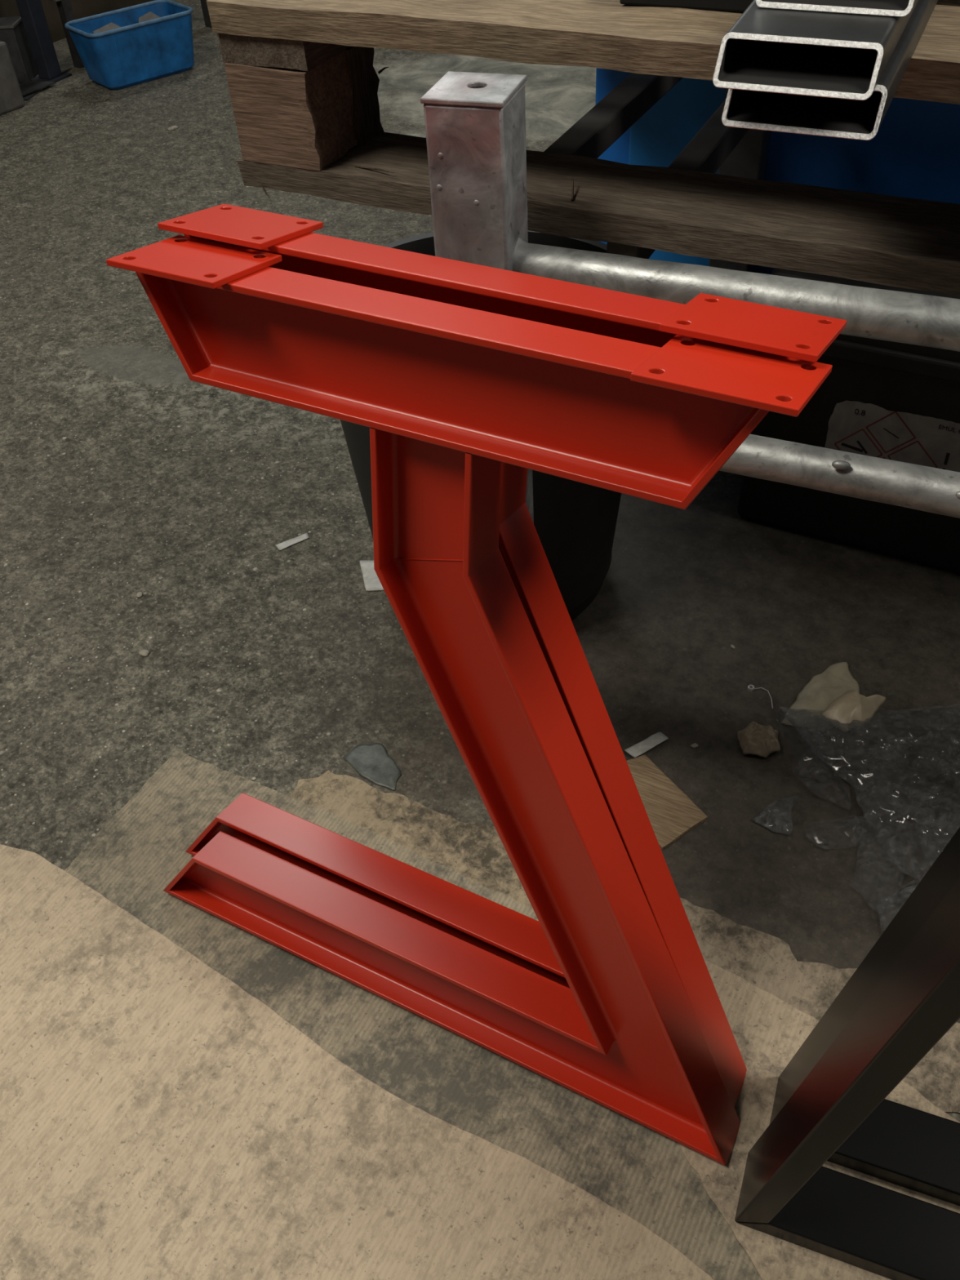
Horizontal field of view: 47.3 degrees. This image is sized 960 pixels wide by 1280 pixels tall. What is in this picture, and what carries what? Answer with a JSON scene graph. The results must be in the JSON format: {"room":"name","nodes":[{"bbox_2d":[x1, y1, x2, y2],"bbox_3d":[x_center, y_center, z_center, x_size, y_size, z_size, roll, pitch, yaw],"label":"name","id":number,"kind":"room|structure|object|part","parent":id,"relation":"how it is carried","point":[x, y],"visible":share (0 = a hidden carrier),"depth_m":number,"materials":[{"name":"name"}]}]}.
{"room":"metal workshop","nodes":[
{"label":"metal workshop","id":0,"kind":"room"},
{"bbox_2d":[0,0,155,42],"bbox_3d":[-1.548,-3.384,2.877,0.130,3.203,8.500,18,48,22],"label":"wall","id":1,"kind":"structure","parent":0,"point":[81,8],"depth_m":3.86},
{"bbox_2d":[0,0,959,1121],"bbox_3d":[-0.129,-0.762,2.426,11.000,0.117,11.000,18,48,22],"label":"floor","id":2,"kind":"structure","parent":0,"point":[123,474],"depth_m":1.58,"materials":[{"name":"concrete"}]},
{"bbox_2d":[0,40,25,115],"bbox_3d":[-1.524,-1.629,3.225,0.130,0.180,0.300,23,50,26],"label":"concrete block","id":3,"kind":"object","parent":2,"relation":"on","point":[11,98],"visible":1,"depth_m":3.28,"materials":[{"name":"grey concrete"}]},
{"bbox_2d":[0,16,37,83],"bbox_3d":[-1.527,-1.888,3.508,0.168,0.166,0.148,-2,43,2],"label":"box","id":4,"kind":"object","parent":2,"relation":"on","point":[12,32],"visible":0.54,"depth_m":3.47,"materials":[{"name":"metal"}]},
{"bbox_2d":[22,90,39,100],"bbox_3d":[-1.443,-1.706,3.428,0.129,0.004,0.111,10,45,14],"label":"scrap","id":5,"kind":"object","parent":2,"relation":"on","point":[28,96],"visible":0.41,"depth_m":3.40,"materials":[{"name":"metal"}]},
{"bbox_3d":[-1.450,-1.735,3.453,0.129,0.004,0.112,-18,45,-15],"label":"scrap","id":6,"kind":"object","parent":5,"relation":"on","visible":0},
{"bbox_2d":[18,80,55,96],"bbox_3d":[-1.416,-1.742,3.452,0.112,0.004,0.130,27,51,28],"label":"scrap","id":7,"kind":"object","parent":6,"relation":"on","point":[28,87],"visible":0.66,"depth_m":3.45,"materials":[{"name":"metal"}]},
{"bbox_2d":[15,0,71,82],"bbox_3d":[-1.448,-2.753,2.643,0.090,2.600,0.095,18,48,22],"label":"steel column","id":8,"kind":"structure","parent":2,"relation":"on","point":[32,14],"depth_m":3.45,"materials":[{"name":"metal"}]},
{"bbox_3d":[-1.383,-1.813,3.535,0.090,0.006,0.095,18,48,22],"label":"plate","id":9,"kind":"part","parent":8,"relation":"part of","materials":[{"name":"metal"}]},
{"bbox_2d":[64,0,194,90],"bbox_3d":[-1.083,-1.871,3.455,0.365,0.171,0.212,-32,50,-27],"label":"plastic bin","id":10,"kind":"object","parent":2,"relation":"on","point":[134,53],"visible":1,"depth_m":3.40,"materials":[{"name":"blue plastic"}]},
{"bbox_2d":[93,22,120,33],"bbox_3d":[-1.140,-1.866,3.393,0.089,0.046,0.141,16,47,20],"label":"sheet","id":11,"kind":"object","parent":10,"relation":"in","point":[111,25],"visible":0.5,"depth_m":3.41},
{"label":"sheet","id":12,"kind":"object","parent":10,"relation":"in","visible":0},
{"bbox_2d":[138,11,159,22],"bbox_3d":[-1.058,-1.962,3.474,0.028,0.035,0.102,24,50,26],"label":"sheet","id":13,"kind":"object","parent":12,"relation":"on","point":[149,15],"visible":0.57,"depth_m":3.48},
{"bbox_2d":[50,0,212,68],"bbox_3d":[-1.137,-2.123,3.682,0.040,0.228,0.620,31,53,31],"label":"wooden rail","id":14,"kind":"object","parent":2,"relation":"on","point":[64,7],"visible":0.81,"depth_m":3.56,"materials":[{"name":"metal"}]},
{"bbox_2d":[136,591,142,597],"bbox_3d":[-0.508,-0.067,1.634,0.010,0.004,0.011,23,50,26],"label":"stone","id":15,"kind":"object","parent":2,"relation":"on","point":[139,594],"visible":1,"depth_m":1.63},
{"bbox_2d":[138,649,149,656],"bbox_3d":[-0.472,0.018,1.541,0.015,0.006,0.012,18,48,22],"label":"stone","id":16,"kind":"object","parent":2,"relation":"on","point":[143,652],"visible":1,"depth_m":1.54,"materials":[{"name":"beige stone"}]},
{"bbox_2d":[168,125,177,130],"bbox_3d":[-0.875,-1.459,3.123,0.018,0.011,0.031,32,54,32],"label":"stone","id":17,"kind":"object","parent":2,"relation":"on","point":[173,127],"visible":1,"depth_m":3.12,"materials":[{"name":"grey stone"}]},
{"bbox_2d":[275,533,309,550],"bbox_3d":[-0.291,-0.153,1.709,0.054,0.001,0.016,-24,47,-20],"label":"paper scrap","id":18,"kind":"object","parent":2,"relation":"on","point":[282,545],"visible":1,"depth_m":1.71,"materials":[{"name":"white paper"}]},
{"bbox_2d":[342,742,400,790],"bbox_3d":[-0.127,0.157,1.369,0.050,0.002,0.091,-32,50,-26],"label":"stone","id":19,"kind":"object","parent":2,"relation":"on","point":[372,762],"visible":1,"depth_m":1.37,"materials":[{"name":"grey stone"}]},
{"bbox_2d":[360,560,383,591],"bbox_3d":[-0.161,-0.097,1.640,0.030,0.001,0.079,-10,44,-7],"label":"paper scrap","id":20,"kind":"object","parent":2,"relation":"on","point":[371,581],"visible":0.8,"depth_m":1.64,"materials":[{"name":"white paper"}]},
{"bbox_2d":[285,769,532,907],"bbox_3d":[-0.064,0.234,1.285,0.378,0.002,0.105,18,48,22],"label":"cardboard sheet","id":21,"kind":"object","parent":2,"relation":"on","point":[476,851],"visible":0.41,"depth_m":1.30,"materials":[{"name":"beige cardboard"}]},
{"bbox_2d":[64,750,761,1279],"bbox_3d":[-0.015,0.509,0.991,1.188,0.003,0.632,18,48,22],"label":"cardboard sheet","id":22,"kind":"object","parent":2,"relation":"on","point":[644,1174],"visible":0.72,"depth_m":1.11,"materials":[{"name":"beige cardboard"}]},
{"bbox_2d":[0,844,714,1279],"bbox_3d":[-0.321,0.486,1.033,1.131,0.003,0.427,18,48,22],"label":"cardboard sheet","id":23,"kind":"object","parent":22,"relation":"on","point":[159,1120],"visible":1,"depth_m":1.03,"materials":[{"name":"beige cardboard"}]},
{"bbox_2d":[157,204,847,1107],"bbox_3d":[-0.025,0.030,0.971,0.660,0.721,0.192,18,48,22],"label":"table leg","id":24,"kind":"object","parent":22,"relation":"on","point":[519,939],"visible":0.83,"depth_m":0.87,"materials":[{"name":"red metal"}]},
{"bbox_3d":[-0.182,-0.316,0.836,0.097,0.005,0.078,19,37,22],"label":"mounting plate","id":25,"kind":"part","parent":24,"relation":"part of","materials":[{"name":"red metal"}]},
{"bbox_3d":[0.172,-0.197,0.688,0.098,0.005,0.078,19,37,22],"label":"mounting plate","id":26,"kind":"part","parent":24,"relation":"part of","materials":[{"name":"red metal"}]},
{"bbox_2d":[340,231,621,621],"bbox_3d":[0.014,-0.252,1.473,0.426,0.440,0.426,-15,45,-12],"label":"tub","id":27,"kind":"object","parent":2,"relation":"on","point":[575,522],"visible":0.22,"depth_m":1.40,"materials":[{"name":"black plastic"}]},
{"bbox_2d":[625,732,668,757],"bbox_3d":[0.208,0.130,1.367,0.057,0.002,0.017,-25,47,-21],"label":"paper scrap","id":28,"kind":"object","parent":2,"relation":"on","point":[653,740],"visible":1,"depth_m":1.37,"materials":[{"name":"white paper"}]},
{"bbox_2d":[626,754,707,849],"bbox_3d":[0.200,0.190,1.310,0.079,0.005,0.132,-26,48,-21],"label":"plywood offcut","id":29,"kind":"object","parent":2,"relation":"on","point":[671,814],"visible":0.58,"depth_m":1.30,"materials":[{"name":"brown wood"}]},
{"bbox_2d":[420,71,959,523],"bbox_3d":[0.654,0.067,0.844,1.532,0.777,0.077,19,48,22],"label":"rack","id":30,"kind":"object","parent":2,"relation":"on","point":[475,122],"visible":0.51,"depth_m":0.87,"materials":[{"name":"metal"}]},
{"bbox_3d":[-0.004,-0.428,0.852,0.066,0.004,0.066,10,45,15],"label":"cap plate","id":31,"kind":"part","parent":30,"relation":"part of","materials":[{"name":"metal"}]},
{"bbox_3d":[0.015,-0.146,1.119,0.065,0.773,0.065,10,45,15],"label":"post","id":32,"kind":"part","parent":30,"relation":"part of","materials":[{"name":"metal"}]},
{"bbox_3d":[0.653,-0.134,0.649,1.434,0.100,0.036,19,48,22],"label":"rail","id":33,"kind":"part","parent":30,"relation":"part of","materials":[{"name":"metal"}]},
{"bbox_3d":[0.660,-0.034,0.744,1.434,0.116,0.036,19,48,22],"label":"rail","id":34,"kind":"part","parent":30,"relation":"part of","materials":[{"name":"metal"}]},
{"bbox_2d":[690,742,698,748],"bbox_3d":[0.268,0.132,1.368,0.009,0.004,0.007,-24,47,-20],"label":"stone","id":35,"kind":"object","parent":2,"relation":"on","point":[694,745],"visible":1,"depth_m":1.37,"materials":[{"name":"grey stone"}]},
{"bbox_2d":[543,67,959,274],"bbox_3d":[0.778,-0.492,1.409,1.487,0.800,1.350,18,48,22],"label":"pallet stacker","id":36,"kind":"object","parent":2,"relation":"on","point":[635,118],"visible":0.2,"depth_m":1.57,"materials":[{"name":"blue paint"}]},
{"bbox_2d":[206,0,959,295],"bbox_3d":[0.571,-0.554,1.025,1.490,0.171,0.768,17,47,21],"label":"wooden pallet","id":37,"kind":"object","parent":36,"relation":"on","point":[303,80],"visible":0.78,"depth_m":0.94,"materials":[{"name":"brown wood"}]},
{"bbox_2d":[619,0,753,12],"bbox_3d":[0.182,-0.540,0.886,0.125,0.040,0.060,16,47,20],"label":"bar","id":38,"kind":"object","parent":37,"relation":"on","point":[737,6],"visible":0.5,"depth_m":0.88,"materials":[{"name":"black metal"}]},
{"bbox_2d":[721,0,937,140],"bbox_3d":[0.467,-0.774,1.100,0.096,0.068,1.349,15,47,19],"label":"tube","id":39,"kind":"object","parent":37,"relation":"on","point":[855,119],"visible":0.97,"depth_m":0.70,"materials":[{"name":"grey metal"}]},
{"bbox_2d":[712,0,918,100],"bbox_3d":[0.456,-0.788,1.078,0.096,0.068,1.349,15,47,19],"label":"tube","id":40,"kind":"object","parent":39,"relation":"on","point":[830,55],"visible":1,"depth_m":0.68,"materials":[{"name":"grey metal"}]},
{"bbox_2d":[755,0,916,17],"bbox_3d":[0.489,-0.851,1.102,0.096,0.068,1.349,15,47,19],"label":"tube","id":41,"kind":"object","parent":40,"relation":"on","point":[896,8],"visible":1,"depth_m":0.69,"materials":[{"name":"grey metal"}]},
{"bbox_3d":[0.304,-0.739,1.710,0.154,0.690,0.012,18,48,22],"label":"door panel","id":42,"kind":"part","parent":36,"relation":"part of","materials":[{"name":"blue metal"}]},
{"bbox_2d":[737,720,781,757],"bbox_3d":[0.345,0.119,1.354,0.057,0.024,0.054,18,48,22],"label":"crumpled paper","id":43,"kind":"object","parent":2,"relation":"on","point":[756,739],"visible":1,"depth_m":1.35,"materials":[{"name":"brown paper"}]},
{"bbox_2d":[747,684,773,708],"bbox_3d":[0.368,0.072,1.418,0.018,0.011,0.052,-22,46,-18],"label":"cable tie","id":44,"kind":"object","parent":2,"relation":"on","point":[751,688],"visible":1,"depth_m":1.43,"materials":[{"name":"grey plastic"}]},
{"bbox_2d":[761,817,777,831],"bbox_3d":[0.349,0.198,1.285,0.048,0.008,0.063,18,48,22],"label":"scrap","id":45,"kind":"object","parent":2,"relation":"on","point":[764,824],"visible":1,"depth_m":1.27,"materials":[{"name":"grey"}]},
{"bbox_2d":[678,959,959,1279],"bbox_3d":[0.482,0.517,0.943,0.462,0.002,0.793,-20,46,-17],"label":"cardboard sheet","id":46,"kind":"object","parent":2,"relation":"on","point":[768,1032],"visible":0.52,"depth_m":1.03,"materials":[{"name":"beige cardboard"}]},
{"bbox_2d":[106,235,832,1165],"bbox_3d":[-0.043,0.069,0.930,0.660,0.720,0.180,18,48,22],"label":"table leg","id":47,"kind":"object","parent":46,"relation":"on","point":[446,394],"visible":1,"depth_m":0.82,"materials":[{"name":"red metal"}]},
{"bbox_3d":[-0.206,-0.274,0.792,0.097,0.005,0.078,18,38,22],"label":"mounting plate","id":48,"kind":"part","parent":47,"relation":"part of","materials":[{"name":"red metal"}]},
{"bbox_3d":[0.148,-0.157,0.643,0.098,0.005,0.078,18,38,22],"label":"mounting plate","id":49,"kind":"part","parent":47,"relation":"part of","materials":[{"name":"red metal"}]},
{"bbox_2d":[734,878,959,1279],"bbox_3d":[0.507,0.304,0.656,0.620,0.700,0.065,13,46,17],"label":"frame leg","id":50,"kind":"object","parent":46,"relation":"on","point":[787,1193],"visible":1,"depth_m":0.86,"materials":[{"name":"black metal"}]},
{"bbox_2d":[769,826,959,1205],"bbox_3d":[0.548,0.254,0.705,0.620,0.700,0.065,13,46,17],"label":"frame leg","id":51,"kind":"object","parent":46,"relation":"on","point":[898,1144],"visible":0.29,"depth_m":0.97,"materials":[{"name":"black metal"}]},
{"bbox_2d":[680,897,959,1114],"bbox_3d":[0.319,0.371,1.113,0.530,0.002,0.138,18,48,22],"label":"cardboard sheet","id":52,"kind":"object","parent":2,"relation":"on","point":[763,960],"visible":0.39,"depth_m":1.13,"materials":[{"name":"beige cardboard"}]},
{"bbox_2d":[780,661,886,732],"bbox_3d":[0.460,0.064,1.397,0.109,0.037,0.143,18,48,22],"label":"paper","id":53,"kind":"object","parent":2,"relation":"on","point":[832,698],"visible":1,"depth_m":1.39,"materials":[{"name":"beige paper"}]},
{"bbox_2d":[737,267,959,573],"bbox_3d":[0.798,-0.297,1.493,0.812,0.400,0.276,18,48,22],"label":"storage box","id":54,"kind":"object","parent":2,"relation":"on","point":[884,399],"visible":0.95,"depth_m":1.50,"materials":[{"name":"black plastic"}]},
{"bbox_2d":[779,706,959,893],"bbox_3d":[0.593,0.177,1.266,0.444,0.040,0.330,-3,43,1],"label":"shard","id":55,"kind":"object","parent":2,"relation":"on","point":[886,751],"visible":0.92,"depth_m":1.30,"materials":[{"name":"grey"}]}
]}

